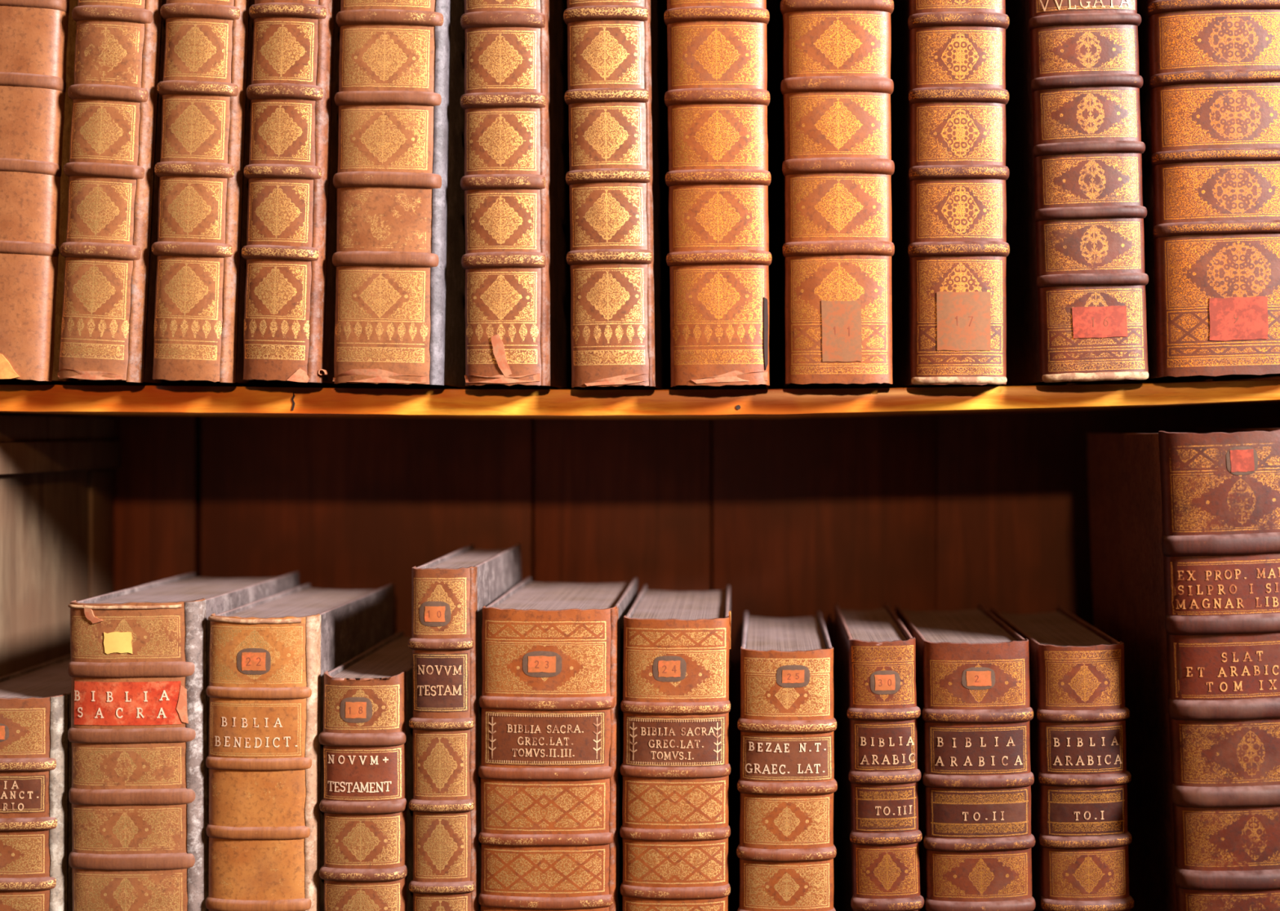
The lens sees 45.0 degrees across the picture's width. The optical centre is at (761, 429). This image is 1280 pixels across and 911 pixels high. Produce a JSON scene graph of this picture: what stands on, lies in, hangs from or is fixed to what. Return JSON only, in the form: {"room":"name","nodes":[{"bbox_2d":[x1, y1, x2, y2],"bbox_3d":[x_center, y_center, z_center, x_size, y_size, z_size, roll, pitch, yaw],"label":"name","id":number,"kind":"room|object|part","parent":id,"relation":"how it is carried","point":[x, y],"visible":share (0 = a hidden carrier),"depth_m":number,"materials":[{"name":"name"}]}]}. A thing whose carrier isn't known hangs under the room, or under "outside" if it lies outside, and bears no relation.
{"room":"library","nodes":[
{"label":"library","id":0,"kind":"room"},
{"bbox_2d":[0,0,1279,910],"bbox_3d":[-0.066,0.014,1.338,1.290,1.090,0.396,0,0,0],"label":"bookcase","id":1,"kind":"object","parent":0,"point":[801,502],"visible":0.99,"depth_m":1.51,"materials":[{"name":"brown wood"}]},
{"bbox_2d":[0,654,72,910],"bbox_3d":[-0.596,0.357,1.322,0.098,0.302,0.273,0,0,0],"label":"book","id":2,"kind":"object","parent":1,"relation":"on","point":[36,748],"visible":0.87,"depth_m":1.19,"materials":[{"name":"brown leather"}]},
{"bbox_3d":[-0.652,0.014,1.349,0.022,1.090,0.322,0,0,0],"label":"panel","id":3,"kind":"part","parent":1,"relation":"part of","materials":[{"name":"brown wood"}]},
{"bbox_2d":[0,0,156,385],"bbox_3d":[-0.586,-0.246,1.323,0.090,0.416,0.271,0,0,0],"label":"book","id":4,"kind":"object","parent":1,"relation":"on","point":[37,37],"visible":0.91,"depth_m":1.19,"materials":[{"name":"brown leather"}]},
{"bbox_2d":[57,0,231,386],"bbox_3d":[-0.508,-0.245,1.321,0.084,0.416,0.273,0,0,0],"label":"book","id":5,"kind":"object","parent":1,"relation":"on","point":[108,324],"visible":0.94,"depth_m":1.19,"materials":[{"name":"brown leather"}]},
{"bbox_2d":[67,571,298,910],"bbox_3d":[-0.488,0.321,1.322,0.105,0.376,0.271,0,0,0],"label":"book","id":6,"kind":"object","parent":1,"relation":"on","point":[138,668],"visible":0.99,"depth_m":1.19,"materials":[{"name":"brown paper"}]},
{"bbox_2d":[151,0,323,387],"bbox_3d":[-0.438,-0.245,1.322,0.077,0.417,0.273,0,0,0],"label":"book","id":7,"kind":"object","parent":1,"relation":"on","point":[203,194],"visible":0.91,"depth_m":1.19,"materials":[{"name":"brown leather"}]},
{"bbox_2d":[205,582,394,910],"bbox_3d":[-0.391,0.327,1.322,0.086,0.365,0.271,0,0,0],"label":"book","id":8,"kind":"object","parent":1,"relation":"on","point":[269,657],"visible":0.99,"depth_m":1.19,"materials":[{"name":"brown leather"}]},
{"bbox_2d":[241,0,386,388],"bbox_3d":[-0.368,-0.245,1.321,0.068,0.415,0.273,2,0,0],"label":"book","id":9,"kind":"object","parent":1,"relation":"on","point":[289,313],"visible":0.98,"depth_m":1.19,"materials":[{"name":"brown leather"}]},
{"bbox_2d":[318,631,413,910],"bbox_3d":[-0.311,0.349,1.322,0.068,0.320,0.272,0,0,0],"label":"book","id":10,"kind":"object","parent":1,"relation":"on","point":[366,736],"visible":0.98,"depth_m":1.19,"materials":[{"name":"brown leather"}]},
{"bbox_2d":[332,0,492,389],"bbox_3d":[-0.290,-0.244,1.322,0.088,0.417,0.273,1,0,0],"label":"book","id":11,"kind":"object","parent":1,"relation":"on","point":[400,320],"visible":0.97,"depth_m":1.19,"materials":[{"name":"brown leather"}]},
{"bbox_2d":[408,543,521,910],"bbox_3d":[-0.251,0.308,1.323,0.052,0.402,0.270,0,0,-1],"label":"book","id":12,"kind":"object","parent":1,"relation":"on","point":[451,591],"visible":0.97,"depth_m":1.19,"materials":[{"name":"brown leather"}]},
{"bbox_2d":[460,0,583,389],"bbox_3d":[-0.201,-0.243,1.322,0.068,0.418,0.273,0,0,0],"label":"book","id":13,"kind":"object","parent":1,"relation":"on","point":[515,187],"visible":0.95,"depth_m":1.19,"materials":[{"name":"brown leather"}]},
{"bbox_2d":[478,577,637,910],"bbox_3d":[-0.169,0.323,1.322,0.111,0.372,0.272,0,0,-1],"label":"book","id":14,"kind":"object","parent":1,"relation":"on","point":[550,839],"visible":0.98,"depth_m":1.19,"materials":[{"name":"brown leather"}]},
{"bbox_2d":[563,0,671,389],"bbox_3d":[-0.120,-0.243,1.322,0.068,0.419,0.273,-1,0,0],"label":"book","id":15,"kind":"object","parent":1,"relation":"on","point":[617,50],"visible":0.95,"depth_m":1.19,"materials":[{"name":"brown leather"}]},
{"bbox_3d":[-0.060,-0.027,1.365,1.161,0.032,0.290,0,0,0],"label":"shelf","id":16,"kind":"part","parent":1,"relation":"part of","materials":[{"name":"brown wood"}]},
{"bbox_2d":[619,584,730,910],"bbox_3d":[-0.069,0.325,1.322,0.087,0.367,0.272,0,0,-1],"label":"book","id":17,"kind":"object","parent":1,"relation":"on","point":[675,830],"visible":1,"depth_m":1.19,"materials":[{"name":"brown leather"}]},
{"bbox_2d":[663,0,772,389],"bbox_3d":[-0.034,-0.243,1.321,0.083,0.418,0.273,-1,0,0],"label":"book","id":18,"kind":"object","parent":1,"relation":"on","point":[717,99],"visible":0.99,"depth_m":1.19,"materials":[{"name":"brown leather"}]},
{"bbox_2d":[736,610,837,910],"bbox_3d":[0.019,0.340,1.321,0.079,0.339,0.273,0,0,0],"label":"book","id":19,"kind":"object","parent":1,"relation":"on","point":[786,851],"visible":1,"depth_m":1.19,"materials":[{"name":"brown leather"}]},
{"bbox_2d":[779,0,894,388],"bbox_3d":[0.059,-0.244,1.322,0.089,0.417,0.273,0,0,0],"label":"book","id":20,"kind":"object","parent":1,"relation":"on","point":[837,86],"visible":0.98,"depth_m":1.19,"materials":[{"name":"brown leather"}]},
{"bbox_2d":[834,603,924,910],"bbox_3d":[0.098,0.336,1.327,0.058,0.346,0.271,-1,0,0],"label":"book","id":21,"kind":"object","parent":1,"relation":"on","point":[877,712],"visible":1,"depth_m":1.20,"materials":[{"name":"brown leather"}]},
{"bbox_2d":[885,0,1009,387],"bbox_3d":[0.154,-0.243,1.322,0.079,0.417,0.273,0,0,0],"label":"book","id":22,"kind":"object","parent":1,"relation":"on","point":[949,97],"visible":0.96,"depth_m":1.19,"materials":[{"name":"brown leather"}]},
{"bbox_2d":[895,604,1035,910],"bbox_3d":[0.171,0.336,1.323,0.088,0.344,0.273,-1,0,0],"label":"book","id":23,"kind":"object","parent":1,"relation":"on","point":[972,668],"visible":0.98,"depth_m":1.19,"materials":[{"name":"brown leather"}]},
{"bbox_2d":[990,606,1133,910],"bbox_3d":[0.254,0.338,1.325,0.073,0.342,0.273,-1,0,0],"label":"book","id":24,"kind":"object","parent":1,"relation":"on","point":[1077,739],"visible":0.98,"depth_m":1.20,"materials":[{"name":"brown leather"}]},
{"bbox_2d":[995,0,1148,386],"bbox_3d":[0.254,-0.245,1.321,0.097,0.416,0.273,0,0,0],"label":"book","id":25,"kind":"object","parent":1,"relation":"on","point":[1076,278],"visible":0.98,"depth_m":1.19,"materials":[{"name":"brown leather"}]},
{"bbox_2d":[1086,427,1279,910],"bbox_3d":[0.370,0.253,1.298,0.130,0.512,0.293,0,0,0],"label":"book","id":26,"kind":"object","parent":1,"relation":"on","point":[1184,527],"visible":0.99,"depth_m":1.16,"materials":[{"name":"brown leather"}]},
{"bbox_2d":[1102,0,1279,384],"bbox_3d":[0.366,-0.247,1.321,0.125,0.411,0.275,-1,0,0],"label":"book","id":27,"kind":"object","parent":1,"relation":"on","point":[1209,69],"visible":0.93,"depth_m":1.19,"materials":[{"name":"brown leather"}]}
]}

